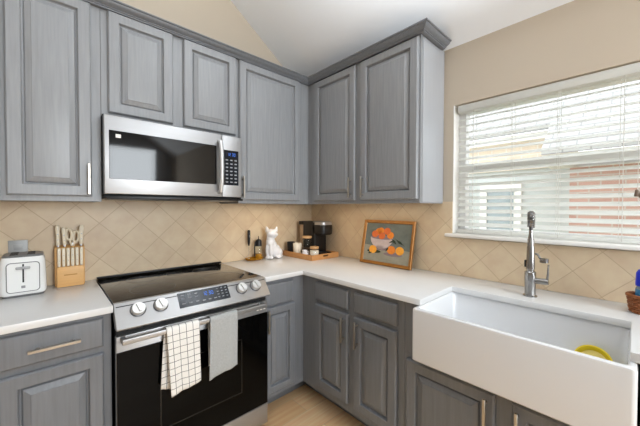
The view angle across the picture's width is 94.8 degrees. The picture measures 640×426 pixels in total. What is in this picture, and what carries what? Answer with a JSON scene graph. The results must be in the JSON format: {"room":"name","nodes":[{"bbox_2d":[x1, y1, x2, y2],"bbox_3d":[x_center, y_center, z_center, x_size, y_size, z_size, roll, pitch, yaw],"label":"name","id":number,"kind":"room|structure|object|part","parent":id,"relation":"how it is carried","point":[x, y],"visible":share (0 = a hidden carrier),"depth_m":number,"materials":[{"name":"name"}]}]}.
{"room":"kitchen","nodes":[
{"label":"kitchen","id":0,"kind":"room"},
{"bbox_2d":[0,0,311,285],"bbox_3d":[-2.039,-0.777,1.174,5.200,4.190,0.150,-1,1,-43],"label":"wall","id":1,"kind":"structure","parent":0,"point":[219,20],"depth_m":2.21,"materials":[{"name":"beige paint"}]},
{"bbox_2d":[0,0,101,201],"bbox_3d":[-1.474,-0.553,1.357,0.712,0.994,0.358,-1,1,-43],"label":"upper cabinet","id":2,"kind":"object","parent":1,"relation":"attached to","point":[50,98],"visible":1,"depth_m":1.36,"materials":[{"name":"grey paint"}]},
{"bbox_3d":[-1.144,-0.167,1.452,0.010,0.150,0.035,-1,1,-43],"label":"handle","id":3,"kind":"part","parent":2,"relation":"part of","materials":[{"name":"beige metal"}]},
{"bbox_2d":[0,200,311,285],"bbox_3d":[-1.044,0.184,2.013,2.620,0.524,0.008,-1,1,-43],"label":"backsplash","id":4,"kind":"structure","parent":1,"relation":"attached to","point":[120,237],"depth_m":1.92,"materials":[{"name":"beige tile"}]},
{"bbox_2d":[8,240,27,252],"bbox_3d":[-1.563,0.202,1.520,0.072,0.119,0.007,-1,1,-43],"label":"wall plate","id":5,"kind":"object","parent":4,"relation":"attached to","point":[15,245],"visible":0.53,"depth_m":1.52,"materials":[{"name":"grey plastic"}]},
{"bbox_2d":[14,244,22,249],"bbox_3d":[-1.561,0.177,1.517,0.032,0.028,0.002,-1,1,-43],"label":"socket","id":6,"kind":"object","parent":5,"relation":"attached to","point":[16,246],"depth_m":1.52,"materials":[{"name":"grey"}]},
{"bbox_2d":[100,9,237,136],"bbox_3d":[-0.946,-0.784,1.868,0.761,0.548,0.325,-1,1,-43],"label":"upper cabinet","id":7,"kind":"object","parent":1,"relation":"attached to","point":[148,73],"visible":0.89,"depth_m":1.69,"materials":[{"name":"grey paint"}]},
{"bbox_3d":[-0.985,-0.782,1.624,0.312,0.522,0.021,-1,1,-43],"label":"door","id":8,"kind":"part","parent":7,"relation":"part of","materials":[{"name":"grey paint"}]},
{"bbox_2d":[101,114,242,201],"bbox_3d":[-0.904,-0.289,1.830,0.759,0.431,0.430,-1,1,-43],"label":"microwave","id":9,"kind":"object","parent":7,"relation":"attached to","point":[141,160],"visible":0.98,"depth_m":1.65,"materials":[{"name":"silver metal"}]},
{"bbox_3d":[-0.624,-0.289,1.838,0.027,0.344,0.059,-1,1,-43],"label":"door handle","id":10,"kind":"part","parent":9,"relation":"part of","materials":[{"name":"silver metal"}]},
{"bbox_3d":[-0.588,-0.299,1.928,0.134,0.394,0.036,-1,1,-43],"label":"control panel","id":11,"kind":"part","parent":9,"relation":"part of","materials":[{"name":"silver metal"}]},
{"bbox_3d":[-0.703,-0.786,1.886,0.338,0.522,0.021,-1,1,-43],"label":"door","id":12,"kind":"part","parent":7,"relation":"part of","materials":[{"name":"grey paint"}]},
{"bbox_2d":[220,60,307,203],"bbox_3d":[-0.422,-0.568,2.338,0.640,0.994,0.358,-1,1,-43],"label":"upper cabinet","id":13,"kind":"object","parent":1,"relation":"attached to","point":[272,107],"visible":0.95,"depth_m":2.19,"materials":[{"name":"grey paint"}]},
{"bbox_3d":[-0.532,-0.177,2.022,0.010,0.150,0.035,-1,1,-43],"label":"handle","id":14,"kind":"part","parent":13,"relation":"part of","materials":[{"name":"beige metal"}]},
{"bbox_3d":[-0.367,-0.573,2.204,0.529,0.959,0.021,-1,1,-43],"label":"door","id":15,"kind":"part","parent":13,"relation":"part of","materials":[{"name":"grey paint"}]},
{"bbox_2d":[261,384,365,425],"bbox_3d":[-0.220,1.407,-0.744,5.500,0.100,5.500,-1,1,-43],"label":"floor","id":16,"kind":"structure","parent":0,"point":[303,406],"depth_m":1.93,"materials":[{"name":"brown wood"}]},
{"bbox_2d":[0,313,111,425],"bbox_3d":[-1.383,0.877,1.256,0.738,0.884,0.654,-1,1,-43],"label":"base cabinet","id":17,"kind":"object","parent":16,"relation":"on","point":[60,374],"visible":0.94,"depth_m":1.17,"materials":[{"name":"grey paint"}]},
{"bbox_3d":[-1.054,0.518,1.168,0.310,0.122,0.020,-1,1,-43],"label":"drawer","id":18,"kind":"part","parent":17,"relation":"part of","materials":[{"name":"grey paint"}]},
{"bbox_3d":[-1.055,0.881,1.174,0.310,0.549,0.021,-1,1,-43],"label":"door","id":19,"kind":"part","parent":17,"relation":"part of","materials":[{"name":"grey paint"}]},
{"bbox_3d":[-1.036,0.520,1.149,0.154,0.010,0.035,-1,1,-43],"label":"handle","id":20,"kind":"part","parent":17,"relation":"part of","materials":[{"name":"beige metal"}]},
{"bbox_2d":[0,280,112,334],"bbox_3d":[-1.451,0.420,1.200,0.911,0.030,0.634,-1,1,-43],"label":"countertop","id":21,"kind":"structure","parent":17,"relation":"on","point":[56,305],"depth_m":1.26,"materials":[{"name":"white stone"}]},
{"bbox_2d":[0,251,46,298],"bbox_3d":[-1.470,0.299,1.456,0.164,0.201,0.185,-1,1,-43],"label":"toaster","id":22,"kind":"object","parent":21,"relation":"on","point":[22,274],"visible":1,"depth_m":1.40,"materials":[{"name":"white plastic"}]},
{"bbox_3d":[-1.474,0.206,1.459,0.144,0.010,0.153,-1,1,-43],"label":"plate","id":23,"kind":"part","parent":22,"relation":"part of","materials":[{"name":"grey plastic"}]},
{"bbox_3d":[-1.409,0.261,1.392,0.050,0.013,0.009,-1,1,-43],"label":"lever","id":24,"kind":"part","parent":22,"relation":"part of","materials":[{"name":"grey plastic"}]},
{"bbox_3d":[-1.414,0.307,1.399,0.108,0.135,0.006,-1,1,-43],"label":"panel","id":25,"kind":"part","parent":22,"relation":"part of","materials":[{"name":"white plastic"}]},
{"bbox_2d":[54,244,84,287],"bbox_3d":[-1.384,0.288,1.624,0.126,0.219,0.092,-1,1,-43],"label":"knife block","id":26,"kind":"object","parent":21,"relation":"on","point":[65,276],"visible":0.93,"depth_m":1.60,"materials":[{"name":"brown wood"}]},
{"bbox_2d":[55,225,59,246],"bbox_3d":[-1.429,0.128,1.597,0.020,0.118,0.028,-1,1,-43],"label":"kitchen knife","id":27,"kind":"object","parent":26,"relation":"in","point":[57,228],"visible":1,"depth_m":1.59,"materials":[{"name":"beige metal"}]},
{"bbox_2d":[57,248,60,266],"bbox_3d":[-1.395,0.239,1.568,0.014,0.098,0.019,-1,1,-43],"label":"steak knife","id":28,"kind":"object","parent":26,"relation":"on","point":[58,249],"visible":1,"depth_m":1.56,"materials":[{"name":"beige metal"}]},
{"bbox_2d":[61,227,65,246],"bbox_3d":[-1.409,0.134,1.613,0.021,0.106,0.028,-1,1,-43],"label":"kitchen knife","id":29,"kind":"object","parent":26,"relation":"in","point":[63,229],"visible":1,"depth_m":1.60,"materials":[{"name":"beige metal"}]},
{"bbox_2d":[62,248,64,266],"bbox_3d":[-1.381,0.239,1.580,0.014,0.098,0.019,-1,1,-43],"label":"steak knife","id":30,"kind":"object","parent":26,"relation":"on","point":[63,249],"visible":1,"depth_m":1.57,"materials":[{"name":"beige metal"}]},
{"bbox_2d":[66,248,69,265],"bbox_3d":[-1.368,0.239,1.593,0.014,0.098,0.019,-1,1,-43],"label":"steak knife","id":31,"kind":"object","parent":26,"relation":"on","point":[67,249],"visible":1,"depth_m":1.59,"materials":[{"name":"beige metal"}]},
{"bbox_2d":[66,228,78,245],"bbox_3d":[-1.383,0.134,1.638,0.069,0.102,0.014,-1,1,-43],"label":"scissors","id":32,"kind":"object","parent":26,"relation":"in","point":[72,233],"visible":1,"depth_m":1.63,"materials":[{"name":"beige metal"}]},
{"bbox_2d":[71,247,73,265],"bbox_3d":[-1.354,0.239,1.605,0.014,0.098,0.019,-1,1,-43],"label":"steak knife","id":33,"kind":"object","parent":26,"relation":"on","point":[72,248],"visible":1,"depth_m":1.60,"materials":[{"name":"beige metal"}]},
{"bbox_2d":[75,247,78,264],"bbox_3d":[-1.341,0.239,1.618,0.014,0.098,0.019,-1,1,-43],"label":"steak knife","id":34,"kind":"object","parent":26,"relation":"on","point":[76,248],"visible":1,"depth_m":1.61,"materials":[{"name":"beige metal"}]},
{"bbox_2d":[79,225,83,245],"bbox_3d":[-1.356,0.128,1.666,0.022,0.116,0.028,-1,1,-43],"label":"kitchen knife","id":35,"kind":"object","parent":26,"relation":"in","point":[81,227],"visible":1,"depth_m":1.66,"materials":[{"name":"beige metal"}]},
{"bbox_2d":[80,247,82,264],"bbox_3d":[-1.327,0.239,1.631,0.014,0.098,0.019,-1,1,-43],"label":"steak knife","id":36,"kind":"object","parent":26,"relation":"on","point":[81,248],"visible":1,"depth_m":1.62,"materials":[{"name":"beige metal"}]},
{"bbox_2d":[96,261,269,425],"bbox_3d":[-0.809,0.847,1.750,0.765,0.929,0.714,-1,1,-43],"label":"range","id":37,"kind":"object","parent":16,"relation":"on","point":[144,303],"visible":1,"depth_m":1.53,"materials":[{"name":"black glass"}]},
{"bbox_3d":[-0.818,0.431,1.321,0.057,0.055,0.050,-1,1,-43],"label":"knob","id":38,"kind":"part","parent":37,"relation":"part of","materials":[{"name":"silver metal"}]},
{"bbox_3d":[-1.043,0.382,1.994,0.759,0.010,0.024,-1,1,-43],"label":"trim","id":39,"kind":"part","parent":37,"relation":"part of","materials":[{"name":"black plastic"}]},
{"bbox_3d":[-0.750,0.430,1.385,0.057,0.055,0.050,-1,1,-43],"label":"knob","id":40,"kind":"part","parent":37,"relation":"part of","materials":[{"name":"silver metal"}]},
{"bbox_2d":[96,263,259,303],"bbox_3d":[-0.840,0.399,1.776,0.763,0.013,0.616,-1,1,-43],"label":"cooktop","id":41,"kind":"object","parent":37,"relation":"in","point":[146,287],"depth_m":1.68,"materials":[{"name":"black glass"}]},
{"bbox_2d":[161,319,200,396],"bbox_3d":[-0.661,0.689,1.400,0.172,0.322,0.046,-1,1,-43],"label":"dish towel","id":42,"kind":"object","parent":37,"relation":"hanging from","point":[181,357],"visible":1,"depth_m":1.39,"materials":[{"name":"fabric"}]},
{"bbox_3d":[-0.611,0.845,1.538,0.761,0.624,0.032,-1,1,-43],"label":"oven door","id":43,"kind":"part","parent":37,"relation":"part of","materials":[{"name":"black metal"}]},
{"bbox_3d":[-0.611,0.448,1.532,0.765,0.104,0.091,-1,1,-43],"label":"control panel","id":44,"kind":"part","parent":37,"relation":"part of","materials":[{"name":"silver metal"}]},
{"bbox_3d":[-0.600,0.879,1.527,0.759,0.554,0.003,-1,1,-43],"label":"door glass","id":45,"kind":"part","parent":37,"relation":"part of","materials":[{"name":"black glass"}]},
{"bbox_3d":[-0.592,0.545,1.494,0.705,0.024,0.053,-1,1,-43],"label":"door handle","id":46,"kind":"part","parent":37,"relation":"part of","materials":[{"name":"silver metal"}]},
{"bbox_2d":[208,309,237,380],"bbox_3d":[-0.512,0.683,1.538,0.160,0.314,0.048,-1,1,-43],"label":"dish towel","id":47,"kind":"object","parent":37,"relation":"hanging from","point":[222,327],"visible":1,"depth_m":1.52,"materials":[{"name":"grey fabric"}]},
{"bbox_3d":[-0.446,0.426,1.669,0.057,0.055,0.050,-1,1,-43],"label":"knob","id":48,"kind":"part","parent":37,"relation":"part of","materials":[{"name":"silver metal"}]},
{"bbox_3d":[-0.612,1.220,1.545,0.761,0.120,0.032,-1,1,-43],"label":"storage drawer","id":49,"kind":"part","parent":37,"relation":"part of","materials":[{"name":"silver metal"}]},
{"bbox_3d":[-0.380,0.425,1.730,0.057,0.055,0.050,-1,1,-43],"label":"knob","id":50,"kind":"part","parent":37,"relation":"part of","materials":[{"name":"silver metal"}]},
{"bbox_2d":[265,275,302,403],"bbox_3d":[-0.428,0.863,2.146,0.330,0.884,0.654,-1,1,-43],"label":"base cabinet","id":51,"kind":"object","parent":16,"relation":"on","point":[285,300],"visible":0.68,"depth_m":1.93,"materials":[{"name":"grey paint"}]},
{"bbox_3d":[-0.324,0.678,1.817,0.010,0.143,0.035,-1,1,-43],"label":"handle","id":52,"kind":"part","parent":51,"relation":"part of","materials":[{"name":"beige metal"}]},
{"bbox_3d":[-0.269,0.519,1.901,0.221,0.138,0.020,-1,1,-43],"label":"drawer","id":53,"kind":"part","parent":51,"relation":"part of","materials":[{"name":"grey paint"}]},
{"bbox_3d":[-0.265,0.874,1.911,0.234,0.546,0.021,-1,1,-43],"label":"door","id":54,"kind":"part","parent":51,"relation":"part of","materials":[{"name":"grey paint"}]},
{"bbox_2d":[293,275,404,425],"bbox_3d":[0.145,0.864,2.175,0.654,0.884,1.395,-1,1,-43],"label":"base cabinet","id":55,"kind":"object","parent":16,"relation":"on","point":[354,339],"visible":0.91,"depth_m":1.69,"materials":[{"name":"grey paint"}]},
{"bbox_3d":[0.065,0.866,1.845,0.021,0.536,0.282,-1,1,-43],"label":"door","id":56,"kind":"part","parent":55,"relation":"part of","materials":[{"name":"grey paint"}]},
{"bbox_3d":[0.066,0.516,1.839,0.020,0.112,0.282,-1,1,-43],"label":"drawer","id":57,"kind":"part","parent":55,"relation":"part of","materials":[{"name":"grey paint"}]},
{"bbox_3d":[0.126,0.692,1.739,0.035,0.151,0.010,-1,1,-43],"label":"handle","id":58,"kind":"part","parent":55,"relation":"part of","materials":[{"name":"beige metal"}]},
{"bbox_3d":[0.197,0.694,1.662,0.035,0.151,0.010,-1,1,-43],"label":"handle","id":59,"kind":"part","parent":55,"relation":"part of","materials":[{"name":"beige metal"}]},
{"bbox_3d":[0.293,0.521,1.596,0.020,0.112,0.282,-1,1,-43],"label":"drawer","id":60,"kind":"part","parent":55,"relation":"part of","materials":[{"name":"grey paint"}]},
{"bbox_3d":[0.292,0.871,1.602,0.021,0.536,0.282,-1,1,-43],"label":"door","id":61,"kind":"part","parent":55,"relation":"part of","materials":[{"name":"grey paint"}]},
{"bbox_2d":[223,255,639,363],"bbox_3d":[0.539,0.419,1.546,0.930,0.030,2.842,-1,1,-43],"label":"countertop","id":62,"kind":"structure","parent":55,"relation":"on","point":[419,287],"depth_m":1.62,"materials":[{"name":"white stone"}]},
{"bbox_2d":[245,256,262,260],"bbox_3d":[-0.542,0.377,2.404,0.168,0.018,0.102,-1,1,-43],"label":"dish","id":63,"kind":"object","parent":62,"relation":"on","point":[251,258],"visible":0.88,"depth_m":2.38,"materials":[{"name":"orange glass"}]},
{"bbox_2d":[247,230,249,258],"bbox_3d":[-0.582,0.259,2.383,0.025,0.237,0.025,0,1,4],"label":"milk frother","id":64,"kind":"object","parent":63,"relation":"in","point":[248,231],"visible":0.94,"depth_m":2.37,"materials":[{"name":"black plastic"}]},
{"bbox_3d":[-0.582,0.204,2.382,0.025,0.128,0.025,-1,1,-43],"label":"handle","id":65,"kind":"part","parent":64,"relation":"part of","materials":[{"name":"black plastic"}]},
{"bbox_2d":[254,236,261,258],"bbox_3d":[-0.513,0.286,2.427,0.061,0.186,0.060,0,1,3],"label":"syrup bottle","id":66,"kind":"object","parent":63,"relation":"on","point":[258,242],"visible":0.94,"depth_m":2.40,"materials":[{"name":"clear glass"}]},
{"bbox_2d":[265,226,282,258],"bbox_3d":[-0.394,0.248,2.495,0.116,0.273,0.180,1,1,44],"label":"cat figurine","id":67,"kind":"object","parent":62,"relation":"on","point":[273,250],"visible":1,"depth_m":2.44,"materials":[{"name":"white ceramic"}]},
{"bbox_2d":[283,250,338,260],"bbox_3d":[-0.090,0.362,2.602,0.308,0.044,0.394,-1,1,-43],"label":"serving tray","id":68,"kind":"object","parent":62,"relation":"on","point":[333,254],"visible":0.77,"depth_m":2.47,"materials":[{"name":"brown wood"}]},
{"bbox_2d":[287,241,294,251],"bbox_3d":[-0.264,0.316,2.644,0.072,0.112,0.086,0,1,6],"label":"mug","id":69,"kind":"object","parent":68,"relation":"on","point":[289,243],"visible":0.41,"depth_m":2.61,"materials":[{"name":"black ceramic"}]},
{"bbox_2d":[293,243,301,252],"bbox_3d":[-0.210,0.319,2.581,0.076,0.108,0.091,-1,1,-43],"label":"mug","id":70,"kind":"object","parent":68,"relation":"on","point":[296,246],"visible":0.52,"depth_m":2.54,"materials":[{"name":"beige ceramic"}]},
{"bbox_3d":[-0.199,0.358,2.501,0.010,0.034,0.394,-1,1,-43],"label":"rail","id":71,"kind":"part","parent":68,"relation":"part of","materials":[{"name":"brown wood"}]},
{"bbox_2d":[302,236,311,254],"bbox_3d":[-0.120,0.288,2.575,0.084,0.170,0.084,-1,1,-43],"label":"coffee canister","id":72,"kind":"object","parent":68,"relation":"on","point":[304,248],"visible":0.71,"depth_m":2.54,"materials":[{"name":"clear glass"}]},
{"bbox_2d":[310,246,318,254],"bbox_3d":[-0.053,0.331,2.495,0.082,0.088,0.082,-1,1,-43],"label":"jar","id":73,"kind":"object","parent":68,"relation":"on","point":[312,252],"visible":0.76,"depth_m":2.47,"materials":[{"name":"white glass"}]},
{"bbox_2d":[299,221,331,255],"bbox_3d":[-0.043,0.223,2.657,0.139,0.299,0.318,-1,1,-43],"label":"coffee maker","id":74,"kind":"object","parent":68,"relation":"on","point":[318,230],"visible":0.78,"depth_m":2.60,"materials":[{"name":"black plastic"}]},
{"bbox_3d":[0.013,0.090,2.596,0.137,0.031,0.156,-1,1,-43],"label":"silver lid","id":75,"kind":"part","parent":74,"relation":"part of","materials":[{"name":"silver metal"}]},
{"bbox_3d":[0.041,0.359,2.462,0.288,0.034,0.010,-1,1,-43],"label":"rail","id":76,"kind":"part","parent":68,"relation":"part of","materials":[{"name":"brown wood"}]},
{"bbox_2d":[360,219,416,270],"bbox_3d":[0.489,0.225,2.189,0.083,0.334,0.445,-1,1,-43],"label":"framed picture","id":77,"kind":"object","parent":62,"relation":"on","point":[389,243],"visible":1,"depth_m":2.17,"materials":[{"name":"brown wood"}]},
{"bbox_2d":[412,292,637,425],"bbox_3d":[0.820,0.563,1.247,0.435,0.243,0.711,-1,1,-43],"label":"farmhouse sink","id":78,"kind":"object","parent":62,"relation":"in","point":[527,357],"visible":0.88,"depth_m":1.12,"materials":[{"name":"white ceramic"}]},
{"bbox_2d":[575,345,612,360],"bbox_3d":[1.081,0.587,1.157,0.099,0.103,0.117,0,1,-6],"label":"bowl","id":79,"kind":"object","parent":78,"relation":"in","point":[592,350],"visible":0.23,"depth_m":1.18,"materials":[{"name":"yellow ceramic"}]},
{"bbox_2d":[523,211,549,297],"bbox_3d":[1.018,0.199,1.398,0.122,0.417,0.106,-1,1,-43],"label":"kitchen faucet","id":80,"kind":"object","parent":62,"relation":"on","point":[530,278],"visible":1,"depth_m":1.38,"materials":[{"name":"silver metal"}]},
{"bbox_3d":[1.047,0.213,1.397,0.035,0.042,0.070,0,1,-6],"label":"dock arm","id":81,"kind":"part","parent":80,"relation":"part of","materials":[{"name":"silver metal"}]},
{"bbox_3d":[1.070,0.283,1.385,0.011,0.079,0.019,0,1,2],"label":"lever","id":82,"kind":"part","parent":80,"relation":"part of","materials":[{"name":"silver metal"}]},
{"bbox_2d":[625,291,639,314],"bbox_3d":[1.331,0.373,1.199,0.126,0.078,0.126,-1,1,-43],"label":"wicker basket","id":83,"kind":"object","parent":62,"relation":"on","point":[633,301],"visible":0.94,"depth_m":1.20,"materials":[{"name":"brown wicker"}]},
{"bbox_2d":[635,269,639,295],"bbox_3d":[1.330,0.317,1.203,0.060,0.176,0.060,-1,1,-43],"label":"soap bottle","id":84,"kind":"object","parent":83,"relation":"in","point":[637,279],"visible":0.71,"depth_m":1.21,"materials":[{"name":"blue plastic"}]},
{"bbox_2d":[404,302,639,425],"bbox_3d":[0.926,0.881,1.337,0.654,0.884,0.894,-1,1,-43],"label":"base cabinet","id":85,"kind":"object","parent":16,"relation":"on","point":[433,397],"visible":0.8,"depth_m":1.29,"materials":[{"name":"grey paint"}]},
{"bbox_3d":[0.560,0.932,1.315,0.021,0.425,0.391,-1,1,-43],"label":"door","id":86,"kind":"part","parent":85,"relation":"part of","materials":[{"name":"grey paint"}]},
{"bbox_3d":[0.655,0.815,1.174,0.035,0.151,0.010,-1,1,-43],"label":"handle","id":87,"kind":"part","parent":85,"relation":"part of","materials":[{"name":"beige metal"}]},
{"bbox_3d":[0.729,0.816,1.094,0.035,0.151,0.010,-1,1,-43],"label":"handle","id":88,"kind":"part","parent":85,"relation":"part of","materials":[{"name":"beige metal"}]},
{"bbox_3d":[0.865,0.938,0.988,0.021,0.425,0.389,-1,1,-43],"label":"door","id":89,"kind":"part","parent":85,"relation":"part of","materials":[{"name":"grey paint"}]},
{"bbox_2d":[231,0,573,76],"bbox_3d":[-0.211,-1.970,-0.804,5.500,2.125,5.500,-1,1,-43],"label":"ceiling","id":90,"kind":"structure","parent":0,"point":[306,37],"depth_m":2.03,"materials":[{"name":"white paint"}]},
{"bbox_2d":[415,0,639,369],"bbox_3d":[1.688,0.143,1.113,0.150,2.372,5.350,-1,1,-43],"label":"wall","id":91,"kind":"structure","parent":0,"point":[576,38],"depth_m":1.55,"materials":[{"name":"beige paint"}]},
{"bbox_2d":[308,34,443,203],"bbox_3d":[0.231,-0.565,2.291,0.358,0.994,1.318,-1,1,-43],"label":"upper cabinet","id":92,"kind":"object","parent":91,"relation":"attached to","point":[376,124],"visible":0.97,"depth_m":1.91,"materials":[{"name":"grey paint"}]},
{"bbox_2d":[82,0,451,85],"bbox_3d":[-0.412,-1.060,1.430,2.374,0.040,1.076,-1,1,-43],"label":"crown molding","id":93,"kind":"structure","parent":92,"relation":"attached to","point":[425,27],"depth_m":1.82,"materials":[{"name":"grey paint"}]},
{"bbox_3d":[0.099,-0.568,2.234,0.021,0.951,0.428,-1,1,-43],"label":"door","id":94,"kind":"part","parent":92,"relation":"part of","materials":[{"name":"grey paint"}]},
{"bbox_3d":[0.204,-0.179,2.090,0.035,0.146,0.010,-1,1,-43],"label":"handle","id":95,"kind":"part","parent":92,"relation":"part of","materials":[{"name":"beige metal"}]},
{"bbox_3d":[0.280,-0.177,2.008,0.035,0.144,0.010,-1,1,-43],"label":"handle","id":96,"kind":"part","parent":92,"relation":"part of","materials":[{"name":"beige metal"}]},
{"bbox_3d":[0.426,-0.561,1.884,0.021,0.951,0.429,-1,1,-43],"label":"door","id":97,"kind":"part","parent":92,"relation":"part of","materials":[{"name":"grey paint"}]},
{"bbox_3d":[0.703,-0.552,1.832,0.273,0.974,0.004,-1,1,-43],"label":"panel","id":98,"kind":"part","parent":92,"relation":"part of","materials":[{"name":"grey wood"}]},
{"bbox_2d":[312,202,639,303],"bbox_3d":[0.900,0.164,1.843,0.008,0.470,2.892,-1,1,-43],"label":"backsplash","id":99,"kind":"structure","parent":91,"relation":"attached to","point":[604,274],"depth_m":1.77,"materials":[{"name":"beige tile"}]},
{"bbox_2d":[444,75,639,250],"bbox_3d":[1.310,-0.257,1.483,0.181,0.840,1.299,-1,1,-43],"label":"window","id":100,"kind":"structure","parent":91,"relation":"in","point":[457,117],"depth_m":1.70,"materials":[{"name":"white plastic"}]},
{"bbox_3d":[1.287,0.152,1.470,0.122,0.022,1.299,-1,1,-43],"label":"sill","id":101,"kind":"part","parent":100,"relation":"part of","materials":[{"name":"white paint"}]},
{"bbox_2d":[457,62,639,243],"bbox_3d":[1.290,-0.268,1.467,0.070,0.806,1.172,-1,1,-43],"label":"window blind","id":102,"kind":"object","parent":100,"relation":"attached to","point":[631,70],"visible":1,"depth_m":1.53,"materials":[{"name":"white plastic"}]},
{"bbox_3d":[0.955,-0.256,1.836,0.055,0.760,0.014,-1,1,-43],"label":"ladder cord","id":103,"kind":"part","parent":102,"relation":"part of","materials":[{"name":"white fabric"}]},
{"bbox_3d":[1.097,-0.253,1.684,0.055,0.760,0.014,-1,1,-43],"label":"ladder cord","id":104,"kind":"part","parent":102,"relation":"part of","materials":[{"name":"white fabric"}]},
{"bbox_3d":[1.294,0.125,1.479,0.048,0.020,1.172,-1,1,-43],"label":"rail","id":105,"kind":"part","parent":102,"relation":"part of","materials":[{"name":"white plastic"}]},
{"bbox_3d":[1.238,-0.250,1.533,0.055,0.760,0.014,-1,1,-43],"label":"ladder cord","id":106,"kind":"part","parent":102,"relation":"part of","materials":[{"name":"white fabric"}]},
{"bbox_3d":[1.396,-0.247,1.364,0.055,0.760,0.014,-1,1,-43],"label":"ladder cord","id":107,"kind":"part","parent":102,"relation":"part of","materials":[{"name":"white fabric"}]},
{"bbox_3d":[1.412,-0.365,1.295,0.002,0.530,0.016,-1,1,-43],"label":"lift cord","id":108,"kind":"part","parent":102,"relation":"part of","materials":[{"name":"white fabric"}]},
{"bbox_3d":[1.347,-0.285,1.519,0.057,0.045,1.160,-1,1,-43],"label":"meeting rail","id":109,"kind":"part","parent":100,"relation":"part of","materials":[{"name":"white plastic"}]},
{"label":"outside","id":110,"kind":"structure","parent":0,"visible":0},
{"bbox_3d":[6.445,1.574,6.298,13.850,0.050,24.000,-1,1,-43],"label":"ground","id":111,"kind":"structure","parent":110,"visible":0},
{"bbox_2d":[468,80,639,236],"bbox_3d":[4.833,-1.338,4.736,4.280,5.820,11.000,-1,1,-43],"label":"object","id":112,"kind":"structure","parent":111,"relation":"on","point":[632,89],"depth_m":4.22,"materials":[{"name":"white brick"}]},
{"bbox_3d":[2.981,0.140,4.884,0.013,1.050,0.400,-1,1,-43],"label":"pane","id":113,"kind":"part","parent":112,"relation":"part of","materials":[{"name":"grey"}]}
]}

